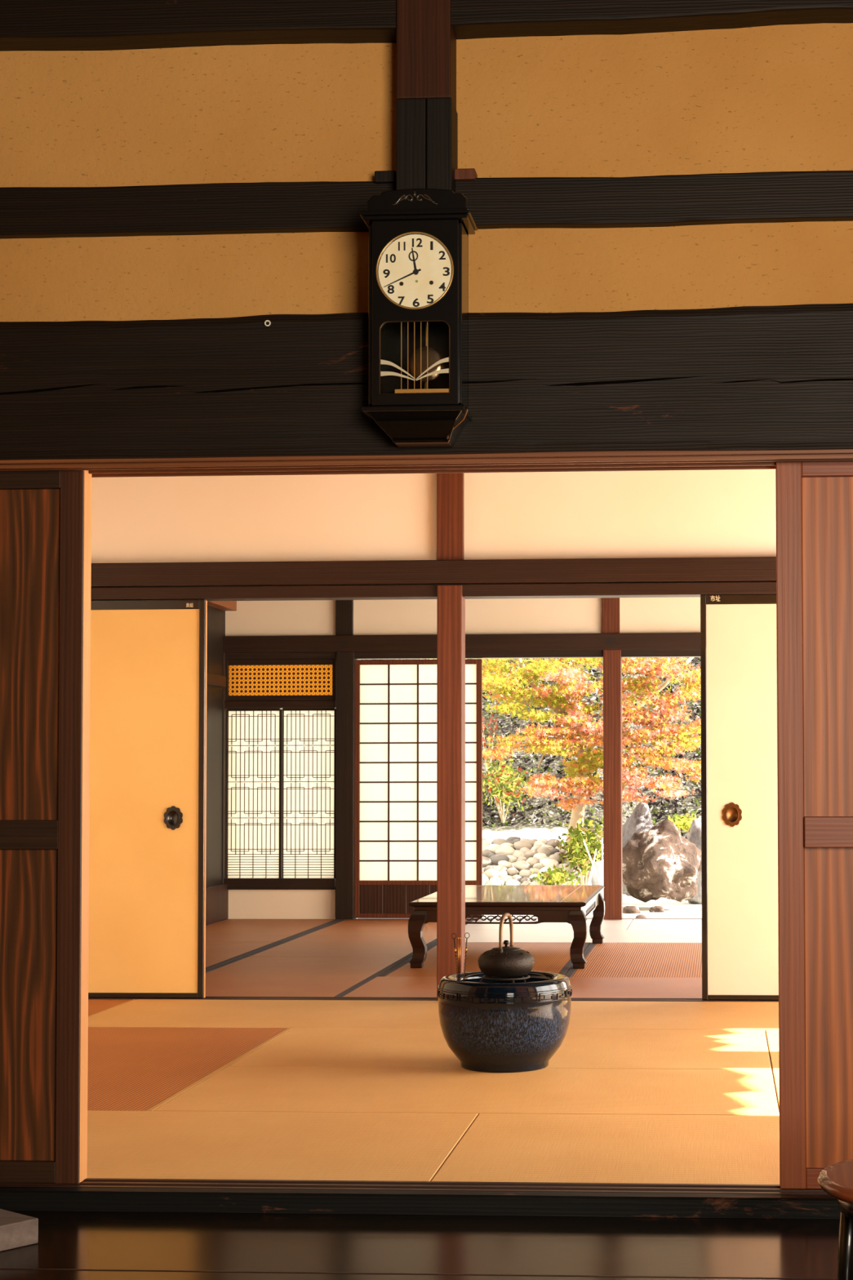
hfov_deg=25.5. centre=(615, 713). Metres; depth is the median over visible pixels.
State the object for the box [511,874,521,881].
stone
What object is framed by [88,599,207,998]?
sliding door
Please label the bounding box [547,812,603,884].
shrub
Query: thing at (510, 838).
stone
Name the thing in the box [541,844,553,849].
stone
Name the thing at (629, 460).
trim
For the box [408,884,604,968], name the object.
table
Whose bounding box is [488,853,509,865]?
stone
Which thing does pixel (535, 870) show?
stone
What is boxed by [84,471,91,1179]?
plank door
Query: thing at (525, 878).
stone
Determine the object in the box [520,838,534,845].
stone
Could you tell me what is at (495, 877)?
stone
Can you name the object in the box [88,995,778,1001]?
trim
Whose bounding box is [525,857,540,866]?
stone
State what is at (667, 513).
wall
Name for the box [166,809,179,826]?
door pull
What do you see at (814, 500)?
plank door
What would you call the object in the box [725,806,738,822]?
door handle
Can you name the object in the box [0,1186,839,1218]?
sill
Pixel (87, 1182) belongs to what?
trim
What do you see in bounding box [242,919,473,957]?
mat
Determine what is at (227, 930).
mat
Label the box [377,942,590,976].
mat
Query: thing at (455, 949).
iron
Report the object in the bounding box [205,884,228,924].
trim
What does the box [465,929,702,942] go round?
mat
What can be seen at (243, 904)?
wall
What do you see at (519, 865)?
stone
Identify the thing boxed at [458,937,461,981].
iron
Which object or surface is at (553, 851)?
stone
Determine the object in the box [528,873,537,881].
stone
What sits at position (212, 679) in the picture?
trim
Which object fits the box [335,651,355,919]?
trim
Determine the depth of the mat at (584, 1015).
7.55 m
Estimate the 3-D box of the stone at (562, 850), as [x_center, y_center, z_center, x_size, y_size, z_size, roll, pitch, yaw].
[-0.582,1.449,19.779,0.136,0.100,0.130,-1,-2,11]
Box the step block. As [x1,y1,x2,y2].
[0,1208,38,1251]
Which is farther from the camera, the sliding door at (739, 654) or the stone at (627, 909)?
the stone at (627, 909)
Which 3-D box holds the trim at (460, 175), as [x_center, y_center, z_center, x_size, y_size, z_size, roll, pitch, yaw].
[-0.363,-1.296,4.509,0.054,0.026,0.050,0,-2,3]
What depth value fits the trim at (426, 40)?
4.45 m
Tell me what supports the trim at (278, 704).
attached to the wall at (215, 617)
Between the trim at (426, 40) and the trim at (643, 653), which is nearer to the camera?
the trim at (426, 40)
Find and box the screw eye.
[264,320,271,326]
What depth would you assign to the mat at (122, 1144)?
4.93 m
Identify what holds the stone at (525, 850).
on the ground
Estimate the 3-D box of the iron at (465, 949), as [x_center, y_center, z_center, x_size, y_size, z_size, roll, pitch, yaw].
[-0.503,0.859,6.240,0.032,0.252,0.012,1,-2,-34]
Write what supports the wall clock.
attached to the wall at (773, 98)
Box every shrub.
[482,698,502,786]
[482,755,537,823]
[529,863,579,884]
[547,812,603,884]
[667,813,700,837]
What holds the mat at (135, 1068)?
on the floor
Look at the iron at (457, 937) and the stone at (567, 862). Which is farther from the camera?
the stone at (567, 862)
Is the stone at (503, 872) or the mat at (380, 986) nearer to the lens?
the mat at (380, 986)
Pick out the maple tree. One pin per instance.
(580, 784)
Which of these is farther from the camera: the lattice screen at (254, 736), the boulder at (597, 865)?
the boulder at (597, 865)
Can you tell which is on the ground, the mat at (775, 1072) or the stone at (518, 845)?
the stone at (518, 845)
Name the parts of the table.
leg, panel, leg, leg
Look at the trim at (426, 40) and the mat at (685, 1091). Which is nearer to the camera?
the trim at (426, 40)
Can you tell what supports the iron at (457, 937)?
in the pot
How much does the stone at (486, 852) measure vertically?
0.096 m
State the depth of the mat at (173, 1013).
7.63 m
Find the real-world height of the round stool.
0.348 m
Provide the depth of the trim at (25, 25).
4.50 m
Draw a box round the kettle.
[477,912,534,977]
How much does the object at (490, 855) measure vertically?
0.093 m
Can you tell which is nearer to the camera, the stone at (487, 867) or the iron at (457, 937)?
the iron at (457, 937)
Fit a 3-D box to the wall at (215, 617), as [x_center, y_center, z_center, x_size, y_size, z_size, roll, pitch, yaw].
[-2.874,0.075,10.655,0.100,2.720,4.688,0,-2,3]
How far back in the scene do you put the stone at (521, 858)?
19.39 m
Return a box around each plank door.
[0,470,88,1183]
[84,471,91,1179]
[775,461,852,1188]
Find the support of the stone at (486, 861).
on the ground
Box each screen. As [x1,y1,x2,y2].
[225,707,282,878]
[281,707,336,878]
[354,658,482,918]
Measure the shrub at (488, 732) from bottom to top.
1.259 m
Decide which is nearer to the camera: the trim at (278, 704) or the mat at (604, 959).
the mat at (604, 959)
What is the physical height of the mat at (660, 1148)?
0.052 m
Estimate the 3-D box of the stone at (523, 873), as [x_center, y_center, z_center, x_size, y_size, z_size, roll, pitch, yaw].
[-0.930,1.647,19.141,0.115,0.099,0.163,2,-3,-41]
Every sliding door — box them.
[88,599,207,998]
[700,594,778,999]
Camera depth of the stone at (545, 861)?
19.27 m
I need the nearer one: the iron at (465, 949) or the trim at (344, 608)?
the iron at (465, 949)
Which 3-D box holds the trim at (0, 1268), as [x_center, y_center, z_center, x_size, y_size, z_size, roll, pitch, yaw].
[-0.031,1.141,3.786,8.500,0.001,0.004,0,-2,3]
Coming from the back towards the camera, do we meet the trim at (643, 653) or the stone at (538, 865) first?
the stone at (538, 865)
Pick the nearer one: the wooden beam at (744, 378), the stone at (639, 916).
the wooden beam at (744, 378)
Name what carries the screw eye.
attached to the wall at (773, 98)
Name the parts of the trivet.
leg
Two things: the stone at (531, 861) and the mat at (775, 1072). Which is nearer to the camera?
the mat at (775, 1072)
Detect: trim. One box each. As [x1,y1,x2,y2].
[0,0,396,51]
[0,181,395,239]
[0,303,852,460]
[0,448,852,477]
[0,1177,826,1194]
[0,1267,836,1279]
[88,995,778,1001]
[90,582,776,600]
[91,556,776,587]
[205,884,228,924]
[206,672,226,687]
[207,600,236,610]
[222,652,226,884]
[223,632,700,653]
[224,649,700,659]
[224,878,335,889]
[225,700,336,708]
[335,600,353,635]
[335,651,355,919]
[355,917,702,919]
[374,170,395,184]
[395,0,456,109]
[395,97,457,193]
[436,472,463,559]
[436,585,465,1000]
[451,0,852,39]
[454,168,477,181]
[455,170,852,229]
[602,597,619,633]
[603,649,622,919]
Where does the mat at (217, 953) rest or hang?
on the floor
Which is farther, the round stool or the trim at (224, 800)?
the trim at (224, 800)
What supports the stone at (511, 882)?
on the ground
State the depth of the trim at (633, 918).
12.75 m
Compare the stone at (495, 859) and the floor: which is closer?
the floor
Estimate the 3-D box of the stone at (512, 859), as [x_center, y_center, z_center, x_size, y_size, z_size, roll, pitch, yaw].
[-1.087,1.522,19.506,0.128,0.090,0.109,0,-2,-2]
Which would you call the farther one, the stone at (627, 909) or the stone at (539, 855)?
the stone at (539, 855)
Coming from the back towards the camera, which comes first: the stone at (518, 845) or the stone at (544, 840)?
the stone at (544, 840)
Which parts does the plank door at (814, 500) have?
rail, rail, rail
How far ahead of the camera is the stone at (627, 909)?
18.94 m
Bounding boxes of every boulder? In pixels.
[591,860,604,916]
[622,801,653,897]
[622,818,701,902]
[687,815,702,904]
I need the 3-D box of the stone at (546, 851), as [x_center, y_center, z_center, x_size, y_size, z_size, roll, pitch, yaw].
[-0.752,1.465,19.625,0.159,0.132,0.176,0,-2,2]
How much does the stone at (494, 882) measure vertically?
0.148 m
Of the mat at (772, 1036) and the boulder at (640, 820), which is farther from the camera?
the boulder at (640, 820)
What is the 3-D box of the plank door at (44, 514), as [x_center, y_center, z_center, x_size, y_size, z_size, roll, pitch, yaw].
[-1.767,0.265,4.514,0.982,1.713,0.035,0,-2,3]
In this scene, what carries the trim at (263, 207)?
attached to the wall at (773, 98)
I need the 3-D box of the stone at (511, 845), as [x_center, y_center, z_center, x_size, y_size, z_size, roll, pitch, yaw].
[-1.148,1.426,19.864,0.159,0.109,0.130,0,-2,-13]
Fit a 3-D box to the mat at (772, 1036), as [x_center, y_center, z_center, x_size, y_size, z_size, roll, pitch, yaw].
[1.686,1.211,6.576,2.281,0.052,0.960,0,-2,3]
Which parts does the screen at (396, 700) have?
board, board, board, board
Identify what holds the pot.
on the mat at (687, 1049)
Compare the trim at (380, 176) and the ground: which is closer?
the trim at (380, 176)
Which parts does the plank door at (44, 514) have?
rail, rail, rail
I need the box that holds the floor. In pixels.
[0,1210,839,1279]
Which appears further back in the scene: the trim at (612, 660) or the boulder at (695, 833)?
the boulder at (695, 833)
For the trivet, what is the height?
0.113 m
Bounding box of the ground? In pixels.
[280,657,702,918]
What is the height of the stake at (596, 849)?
0.736 m
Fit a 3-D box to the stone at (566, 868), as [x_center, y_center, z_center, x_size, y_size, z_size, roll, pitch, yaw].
[-0.529,1.606,19.368,0.179,0.108,0.128,0,-2,-17]
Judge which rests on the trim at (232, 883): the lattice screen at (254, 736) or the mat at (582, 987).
the lattice screen at (254, 736)
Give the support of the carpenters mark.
attached to the wall at (637, 615)
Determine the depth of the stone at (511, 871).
19.15 m
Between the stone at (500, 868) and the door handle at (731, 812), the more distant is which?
the stone at (500, 868)
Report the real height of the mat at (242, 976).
0.052 m
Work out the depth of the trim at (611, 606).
12.74 m
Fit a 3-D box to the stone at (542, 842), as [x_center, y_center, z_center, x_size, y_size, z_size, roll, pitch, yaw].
[-0.812,1.409,19.941,0.154,0.107,0.126,-1,-2,32]
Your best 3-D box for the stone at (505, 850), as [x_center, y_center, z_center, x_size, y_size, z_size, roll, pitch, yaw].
[-1.147,1.463,19.655,0.226,0.144,0.167,-2,-2,38]
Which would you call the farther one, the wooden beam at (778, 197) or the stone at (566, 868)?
the stone at (566, 868)
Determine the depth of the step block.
4.04 m
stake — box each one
[582,840,601,884]
[588,848,596,884]
[601,838,603,897]
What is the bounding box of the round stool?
[817,1159,852,1279]
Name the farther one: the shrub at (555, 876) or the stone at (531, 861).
the stone at (531, 861)
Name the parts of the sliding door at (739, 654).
door pull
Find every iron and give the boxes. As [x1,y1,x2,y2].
[451,933,458,980]
[457,937,458,977]
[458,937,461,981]
[462,932,469,981]
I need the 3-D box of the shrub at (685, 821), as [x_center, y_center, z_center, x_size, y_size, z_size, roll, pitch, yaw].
[0.961,1.742,23.904,0.764,0.951,1.963,0,-2,3]
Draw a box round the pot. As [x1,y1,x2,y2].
[437,970,572,1072]
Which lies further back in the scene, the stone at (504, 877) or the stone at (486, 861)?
the stone at (486, 861)
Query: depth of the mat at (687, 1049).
6.62 m
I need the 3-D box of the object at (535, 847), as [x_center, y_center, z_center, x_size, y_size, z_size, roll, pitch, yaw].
[-0.861,1.448,19.746,0.119,0.100,0.133,1,-2,-35]
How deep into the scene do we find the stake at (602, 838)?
14.59 m
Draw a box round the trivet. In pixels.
[480,974,530,982]
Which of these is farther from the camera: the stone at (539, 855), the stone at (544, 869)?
the stone at (539, 855)
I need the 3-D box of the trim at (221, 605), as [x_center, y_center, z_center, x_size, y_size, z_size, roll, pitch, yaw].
[-2.719,-0.790,11.794,0.090,0.089,2.176,0,-2,3]
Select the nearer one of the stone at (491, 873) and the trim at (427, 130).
the trim at (427, 130)
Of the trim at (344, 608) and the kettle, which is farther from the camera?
the trim at (344, 608)
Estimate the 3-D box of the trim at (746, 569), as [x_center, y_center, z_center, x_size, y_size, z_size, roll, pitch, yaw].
[-0.029,-0.623,8.148,5.870,0.102,0.080,0,-2,3]
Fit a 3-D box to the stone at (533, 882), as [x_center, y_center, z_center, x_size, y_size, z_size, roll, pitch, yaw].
[-0.781,1.748,18.832,0.188,0.133,0.193,-1,-2,15]
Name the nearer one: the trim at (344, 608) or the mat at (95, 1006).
the mat at (95, 1006)
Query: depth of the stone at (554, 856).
19.43 m
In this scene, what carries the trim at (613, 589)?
attached to the wall at (667, 513)
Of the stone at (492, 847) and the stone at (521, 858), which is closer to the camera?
the stone at (521, 858)
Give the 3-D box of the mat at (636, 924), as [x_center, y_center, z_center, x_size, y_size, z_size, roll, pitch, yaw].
[0.995,1.403,12.181,1.796,0.052,0.888,0,-2,3]
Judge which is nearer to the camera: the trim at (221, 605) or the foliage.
the trim at (221, 605)
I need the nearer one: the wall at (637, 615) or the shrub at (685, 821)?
the wall at (637, 615)
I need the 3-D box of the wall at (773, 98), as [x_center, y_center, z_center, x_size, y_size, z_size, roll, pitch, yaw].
[0.000,-1.483,4.560,8.500,1.715,0.080,0,-2,3]
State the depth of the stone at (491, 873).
19.05 m
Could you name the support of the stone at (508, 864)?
on the ground
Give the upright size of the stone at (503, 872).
0.087 m
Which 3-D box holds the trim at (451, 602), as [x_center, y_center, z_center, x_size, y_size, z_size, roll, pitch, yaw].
[-0.718,0.367,8.163,0.110,1.855,0.111,0,-2,3]
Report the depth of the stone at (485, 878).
18.97 m
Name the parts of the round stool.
seat, leg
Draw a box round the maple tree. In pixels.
[420,657,701,846]
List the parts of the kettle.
lid, handle, knob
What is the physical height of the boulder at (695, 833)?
1.061 m
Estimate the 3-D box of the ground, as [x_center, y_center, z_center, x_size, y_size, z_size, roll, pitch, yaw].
[0.596,-2.497,28.520,26.000,9.693,31.184,0,-2,3]
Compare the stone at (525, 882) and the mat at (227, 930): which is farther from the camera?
the stone at (525, 882)
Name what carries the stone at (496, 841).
on the ground
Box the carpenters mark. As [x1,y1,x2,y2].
[606,636,614,644]
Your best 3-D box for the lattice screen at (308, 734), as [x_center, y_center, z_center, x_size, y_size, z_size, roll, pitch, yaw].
[-2.110,0.551,12.867,0.374,1.188,0.025,0,-2,3]
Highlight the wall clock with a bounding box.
[360,188,477,448]
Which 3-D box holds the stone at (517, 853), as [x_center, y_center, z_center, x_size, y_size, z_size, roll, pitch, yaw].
[-1.017,1.489,19.602,0.179,0.116,0.130,-1,-2,34]
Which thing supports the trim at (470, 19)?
attached to the wall at (773, 98)
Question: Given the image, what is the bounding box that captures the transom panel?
[225,658,336,701]
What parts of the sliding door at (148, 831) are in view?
door pull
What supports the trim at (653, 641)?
attached to the wall at (637, 615)
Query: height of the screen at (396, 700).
1.772 m
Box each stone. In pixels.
[482,848,493,857]
[482,856,492,866]
[482,873,488,883]
[483,865,493,871]
[483,868,499,879]
[485,844,502,854]
[485,879,504,884]
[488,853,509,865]
[489,875,500,880]
[492,838,507,844]
[494,845,515,855]
[494,864,507,871]
[497,860,512,868]
[498,870,507,877]
[500,842,514,848]
[500,875,512,884]
[505,879,519,884]
[506,836,520,840]
[506,854,517,862]
[506,866,519,875]
[511,849,524,858]
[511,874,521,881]
[513,860,529,871]
[514,840,533,850]
[515,856,527,862]
[519,869,531,877]
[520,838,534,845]
[520,847,530,853]
[520,876,530,883]
[520,880,531,884]
[524,849,537,858]
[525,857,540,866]
[528,867,539,874]
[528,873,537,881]
[529,880,544,884]
[532,862,543,869]
[533,840,546,845]
[533,853,547,860]
[537,846,551,857]
[538,838,547,844]
[538,866,553,874]
[539,857,558,868]
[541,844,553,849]
[546,838,562,848]
[548,853,561,862]
[550,848,559,854]
[555,845,566,853]
[557,862,573,871]
[560,857,576,871]
[622,905,640,913]
[635,914,646,918]
[648,905,664,912]
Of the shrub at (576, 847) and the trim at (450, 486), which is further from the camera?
the shrub at (576, 847)
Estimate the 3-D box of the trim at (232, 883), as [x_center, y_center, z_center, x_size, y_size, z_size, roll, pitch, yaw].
[-2.310,1.170,12.850,0.781,0.075,0.090,0,-2,3]
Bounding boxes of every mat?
[86,1110,478,1181]
[87,1026,293,1111]
[88,999,135,1017]
[88,999,440,1028]
[153,1066,779,1115]
[205,918,340,942]
[205,942,279,969]
[205,956,409,996]
[230,1027,771,1069]
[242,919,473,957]
[342,976,436,997]
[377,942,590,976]
[431,1113,779,1184]
[465,919,632,929]
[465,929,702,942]
[564,942,702,977]
[568,977,702,998]
[568,1000,778,1032]
[626,919,702,929]
[765,1030,778,1075]
[773,1069,779,1112]
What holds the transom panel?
on the trim at (278, 704)
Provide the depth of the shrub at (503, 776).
25.02 m
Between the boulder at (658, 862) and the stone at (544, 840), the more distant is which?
the stone at (544, 840)
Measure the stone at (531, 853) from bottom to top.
0.109 m
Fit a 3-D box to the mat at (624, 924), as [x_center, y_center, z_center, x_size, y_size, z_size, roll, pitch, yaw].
[-0.441,1.410,12.262,1.071,0.052,0.888,0,-2,3]
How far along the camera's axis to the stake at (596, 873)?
17.40 m
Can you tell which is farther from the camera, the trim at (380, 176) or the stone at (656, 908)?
the stone at (656, 908)
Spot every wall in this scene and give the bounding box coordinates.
[0,23,852,321]
[91,469,776,587]
[205,605,225,887]
[225,596,700,635]
[228,888,335,919]
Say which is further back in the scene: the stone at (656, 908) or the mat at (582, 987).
the stone at (656, 908)
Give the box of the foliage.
[334,657,701,838]
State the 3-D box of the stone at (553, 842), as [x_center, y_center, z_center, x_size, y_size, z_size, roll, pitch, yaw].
[-0.650,1.401,19.931,0.188,0.136,0.167,1,-2,-34]

